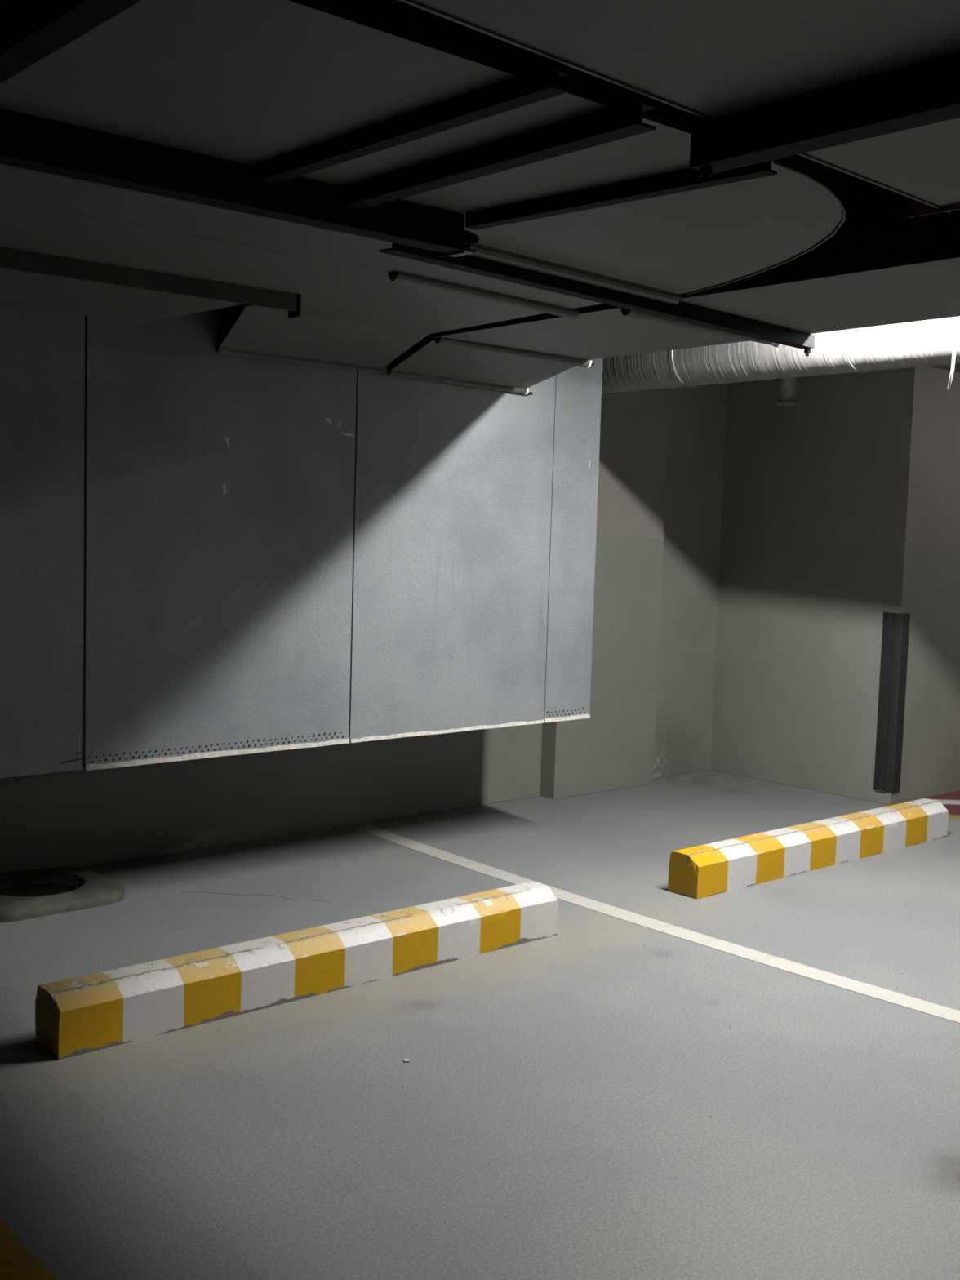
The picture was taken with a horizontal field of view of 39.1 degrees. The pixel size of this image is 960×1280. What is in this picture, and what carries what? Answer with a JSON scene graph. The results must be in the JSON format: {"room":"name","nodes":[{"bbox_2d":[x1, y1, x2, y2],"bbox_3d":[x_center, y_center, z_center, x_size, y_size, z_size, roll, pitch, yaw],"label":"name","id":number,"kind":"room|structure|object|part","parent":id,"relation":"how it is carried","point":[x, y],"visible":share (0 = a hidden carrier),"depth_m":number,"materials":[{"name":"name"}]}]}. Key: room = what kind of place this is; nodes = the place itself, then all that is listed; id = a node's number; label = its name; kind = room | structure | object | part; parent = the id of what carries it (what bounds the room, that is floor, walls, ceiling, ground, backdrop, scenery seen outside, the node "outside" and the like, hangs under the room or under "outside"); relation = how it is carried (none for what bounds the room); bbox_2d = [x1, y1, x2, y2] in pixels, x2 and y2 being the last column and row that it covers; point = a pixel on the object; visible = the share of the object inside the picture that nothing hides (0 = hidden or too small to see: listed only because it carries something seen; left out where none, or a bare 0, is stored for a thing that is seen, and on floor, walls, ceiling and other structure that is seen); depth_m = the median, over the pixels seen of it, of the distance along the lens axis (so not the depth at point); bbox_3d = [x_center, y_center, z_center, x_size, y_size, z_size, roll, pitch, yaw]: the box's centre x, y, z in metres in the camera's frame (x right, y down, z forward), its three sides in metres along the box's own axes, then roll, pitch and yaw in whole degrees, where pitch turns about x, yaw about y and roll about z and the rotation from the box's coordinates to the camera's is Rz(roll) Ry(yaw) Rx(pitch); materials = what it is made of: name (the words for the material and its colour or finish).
{"room":"underground parking garage","nodes":[
{"label":"underground parking garage","id":0,"kind":"room"},
{"bbox_2d":[0,383,728,874],"bbox_3d":[-2.948,-0.413,4.581,11.650,2.850,0.200,-3,7,-41],"label":"wall","id":1,"kind":"structure","parent":0,"point":[77,818],"depth_m":6.75,"materials":[{"name":"paint"}]},
{"bbox_2d":[0,769,959,1279],"bbox_3d":[3.826,1.450,2.545,19.000,0.101,12.500,-3,7,-41],"label":"floor","id":2,"kind":"structure","parent":0,"point":[550,1118],"depth_m":3.65,"materials":[{"name":"grey concrete"}]},
{"bbox_2d":[0,1220,57,1279],"bbox_3d":[-0.061,1.361,1.642,0.182,0.003,4.300,-3,7,-41],"label":"yellow floor marking","id":3,"kind":"object","parent":2,"relation":"on","point":[17,1262],"depth_m":2.70,"materials":[{"name":"paint"}]},
{"bbox_2d":[0,866,124,922],"bbox_3d":[-1.721,0.969,5.235,0.600,0.058,0.500,-3,7,-41],"label":"concrete base","id":4,"kind":"object","parent":2,"relation":"on","point":[28,894],"visible":1,"depth_m":5.22,"materials":[{"name":"concrete"}]},
{"bbox_2d":[35,881,558,1059],"bbox_3d":[-0.483,1.023,4.382,1.914,0.172,0.155,-3,7,-41],"label":"wheel stop","id":5,"kind":"object","parent":2,"relation":"on","point":[95,1011],"visible":1,"depth_m":4.17,"materials":[{"name":"paint"}]},
{"bbox_2d":[13,785,951,1261],"bbox_3d":[0.655,1.084,5.056,4.980,0.004,3.555,-3,7,-41],"label":"floor grit","id":6,"kind":"structure","parent":2,"relation":"on","point":[722,785],"depth_m":4.59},
{"bbox_2d":[539,387,670,799],"bbox_3d":[0.719,-0.566,7.600,0.820,2.850,0.110,-3,7,-41],"label":"wall pier","id":7,"kind":"object","parent":2,"relation":"on","point":[612,748],"visible":0.57,"depth_m":7.64,"materials":[{"name":"paint"}]},
{"bbox_2d":[355,826,959,1022],"bbox_3d":[0.991,1.113,4.848,0.210,0.002,4.704,-3,7,-43],"label":"white line","id":8,"kind":"object","parent":2,"relation":"on","point":[864,988],"visible":0.98,"depth_m":4.97,"materials":[{"name":"paint"}]},
{"bbox_2d":[667,798,948,899],"bbox_3d":[1.563,0.928,6.189,1.948,0.172,0.155,-3,7,-41],"label":"wheel stop","id":9,"kind":"object","parent":2,"relation":"on","point":[702,871],"visible":1,"depth_m":5.98,"materials":[{"name":"paint"}]},
{"bbox_2d":[888,790,959,815],"bbox_3d":[5.017,0.921,8.450,5.380,0.002,2.230,-3,7,-41],"label":"paint","id":10,"kind":"object","parent":2,"relation":"on","point":[953,809],"visible":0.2,"depth_m":7.74,"materials":[{"name":"red paint"}]},
{"bbox_2d":[932,799,959,804],"bbox_3d":[3.486,0.944,7.653,2.100,0.003,0.125,2,5,0],"label":"white stripe","id":11,"kind":"object","parent":2,"relation":"on","point":[943,802],"visible":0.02,"depth_m":7.66,"materials":[{"name":"paint"}]},
{"bbox_2d":[948,814,959,820],"bbox_3d":[3.645,1.004,7.024,2.470,0.003,0.126,3,5,12],"label":"yellow edge stripe","id":12,"kind":"object","parent":2,"relation":"on","point":[950,816],"visible":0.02,"depth_m":7.24,"materials":[{"name":"paint"}]},
{"bbox_2d":[710,366,959,804],"bbox_3d":[4.598,-0.690,10.375,7.355,2.850,1.470,-3,7,-41],"label":"wall","id":13,"kind":"structure","parent":0,"point":[841,506],"depth_m":7.78,"materials":[{"name":"paint"}]},
{"bbox_2d":[873,612,910,792],"bbox_3d":[2.292,0.347,7.531,0.089,1.000,0.116,-3,7,-41],"label":"guard","id":14,"kind":"object","parent":13,"relation":"attached to","point":[895,626],"visible":1,"depth_m":7.50,"materials":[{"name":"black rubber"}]},
{"bbox_2d":[928,363,959,372],"bbox_3d":[8.726,-1.362,5.575,7.450,0.430,11.030,-3,7,-41],"label":"ceiling","id":15,"kind":"structure","parent":0,"point":[947,366],"depth_m":7.40,"materials":[{"name":"paint"}]},
{"bbox_3d":[3.914,-1.487,2.289,19.000,0.100,12.500,-3,7,-41],"label":"ceiling","id":16,"kind":"structure","parent":0,"visible":0},
{"bbox_2d":[0,304,603,777],"bbox_3d":[-1.834,-0.636,4.398,6.097,2.207,0.307,-3,7,-41],"label":"wall panel","id":17,"kind":"object","parent":16,"relation":"hanging from","point":[205,553],"visible":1,"depth_m":5.14,"materials":[{"name":"grey metal"}]},
{"bbox_3d":[-1.778,-0.625,4.258,1.124,2.202,0.009,-3,7,-41],"label":"panel","id":18,"kind":"part","parent":17,"relation":"part of","materials":[{"name":"grey metal"}]},
{"bbox_3d":[-1.843,-0.643,4.402,6.090,2.195,0.288,-3,7,-41],"label":"casing","id":19,"kind":"part","parent":17,"relation":"part of","materials":[{"name":"grey metal"}]},
{"bbox_3d":[-0.925,-0.664,5.008,1.131,2.202,0.009,-3,7,-41],"label":"panel","id":20,"kind":"part","parent":17,"relation":"part of","materials":[{"name":"grey metal"}]},
{"bbox_3d":[-0.086,-0.703,5.746,1.091,2.202,0.009,-3,7,-41],"label":"panel","id":21,"kind":"part","parent":17,"relation":"part of","materials":[{"name":"grey metal"}]},
{"bbox_3d":[0.437,-0.728,6.206,0.296,2.202,0.009,-3,7,-41],"label":"panel","id":22,"kind":"part","parent":17,"relation":"part of","materials":[{"name":"grey metal"}]},
{"bbox_2d":[253,59,568,185],"bbox_3d":[-0.149,-1.225,2.379,0.035,0.683,0.865,-3,7,-41],"label":"support beam","id":23,"kind":"structure","parent":16,"relation":"attached to","point":[542,84],"depth_m":2.32,"materials":[{"name":"metal"}]},
{"bbox_3d":[0.126,-1.191,2.066,0.011,0.679,0.011,4,6,26],"label":"hanger rod","id":24,"kind":"part","parent":23,"relation":"part of","materials":[{"name":"metal"}]},
{"bbox_2d":[343,92,657,209],"bbox_3d":[0.012,-1.229,2.530,0.045,0.691,0.850,-2,7,-40],"label":"support beam","id":25,"kind":"structure","parent":16,"relation":"attached to","point":[624,120],"depth_m":2.48,"materials":[{"name":"metal"}]},
{"bbox_3d":[0.274,-1.196,2.224,0.011,0.687,0.011,4,6,26],"label":"hanger rod","id":26,"kind":"part","parent":25,"relation":"part of","materials":[{"name":"metal"}]},
{"bbox_2d":[378,242,814,356],"bbox_3d":[0.478,-1.322,3.994,0.050,0.732,2.059,6,7,42],"label":"support beam","id":27,"kind":"structure","parent":16,"relation":"attached to","point":[684,312],"depth_m":3.91,"materials":[{"name":"metal"}]},
{"bbox_2d":[0,0,845,373],"bbox_3d":[-1.277,-1.221,2.752,4.800,0.722,2.791,-3,7,-41],"label":"ceiling","id":28,"kind":"structure","parent":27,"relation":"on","point":[251,82],"depth_m":2.95,"materials":[{"name":"concrete"}]},
{"bbox_2d":[0,0,141,83],"bbox_3d":[-0.598,-0.852,1.859,0.050,0.060,1.110,-3,7,-41],"label":"support beam","id":29,"kind":"structure","parent":28,"relation":"attached to","point":[31,30],"depth_m":1.83,"materials":[{"name":"metal"}]},
{"bbox_2d":[0,108,464,253],"bbox_3d":[-1.388,-0.873,1.945,3.546,0.080,0.060,-3,7,-41],"label":"support beam","id":30,"kind":"structure","parent":28,"relation":"attached to","point":[28,142],"depth_m":2.66,"materials":[{"name":"metal"}]},
{"bbox_2d":[439,215,479,257],"bbox_3d":[-0.047,-0.936,3.148,0.088,0.084,0.080,-3,7,-41],"label":"bracket","id":31,"kind":"object","parent":30,"relation":"attached to","point":[469,237],"visible":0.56,"depth_m":3.14,"materials":[{"name":"metal"}]},
{"bbox_3d":[-0.065,-0.935,3.132,0.008,0.084,0.080,-3,7,-41],"label":"bracket plate","id":32,"kind":"part","parent":31,"relation":"part of","materials":[{"name":"metal"}]},
{"bbox_3d":[-0.044,-0.936,3.144,0.088,0.027,0.030,-3,7,-41],"label":"slot plate","id":33,"kind":"part","parent":31,"relation":"part of","materials":[{"name":"black metal"}]},
{"bbox_3d":[-0.589,-1.067,4.293,0.010,0.085,0.057,-3,7,-41],"label":"plate","id":34,"kind":"part","parent":28,"relation":"part of","materials":[{"name":"black metal"}]},
{"bbox_2d":[465,159,777,230],"bbox_3d":[0.273,-1.247,2.781,0.802,0.683,0.035,7,7,45],"label":"support beam","id":35,"kind":"structure","parent":16,"relation":"attached to","point":[687,180],"depth_m":2.79,"materials":[{"name":"metal"}]},
{"bbox_3d":[0.551,-1.217,2.513,0.011,0.679,0.011,4,6,26],"label":"hanger rod","id":36,"kind":"part","parent":35,"relation":"part of","materials":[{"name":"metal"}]},
{"bbox_2d":[386,173,959,395],"bbox_3d":[1.576,-1.195,3.534,0.902,0.738,5.462,-2,6,-37],"label":"duct","id":37,"kind":"object","parent":16,"relation":"hanging from","point":[882,266],"visible":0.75,"depth_m":4.22,"materials":[{"name":"metal"}]},
{"bbox_2d":[398,0,959,217],"bbox_3d":[0.469,-1.014,0.340,4.222,0.612,3.260,-3,7,-41],"label":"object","id":38,"kind":"structure","parent":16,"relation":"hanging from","point":[708,60],"depth_m":1.97,"materials":[{"name":"concrete"}]},
{"bbox_2d":[689,51,959,183],"bbox_3d":[1.411,-0.710,1.157,0.060,0.100,3.186,-2,7,-40],"label":"support beam","id":39,"kind":"structure","parent":38,"relation":"attached to","point":[926,92],"depth_m":2.13,"materials":[{"name":"metal"}]},
{"bbox_3d":[0.393,-0.845,2.349,0.011,0.100,0.011,4,6,26],"label":"hanger rod","id":40,"kind":"part","parent":39,"relation":"part of","materials":[{"name":"metal"}]},
{"bbox_2d":[601,316,959,393],"bbox_3d":[2.353,-1.317,4.404,0.291,0.701,6.730,-2,6,-37],"label":"spiral duct","id":41,"kind":"object","parent":16,"relation":"hanging from","point":[927,343],"visible":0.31,"depth_m":5.65,"materials":[{"name":"metal"}]},
{"bbox_2d":[774,377,798,405],"bbox_3d":[1.744,-1.647,7.627,0.132,0.638,0.132,-3,7,-41],"label":"pipe","id":42,"kind":"object","parent":16,"relation":"hanging from","point":[787,388],"visible":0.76,"depth_m":7.61,"materials":[{"name":"metal"}]},
{"bbox_2d":[946,316,959,391],"bbox_3d":[1.521,-1.295,4.735,0.078,0.852,1.226,-2,6,-38],"label":"lamp","id":43,"kind":"object","parent":16,"relation":"hanging from","point":[957,320],"visible":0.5,"depth_m":4.65,"materials":[{"name":"white"}]}
]}

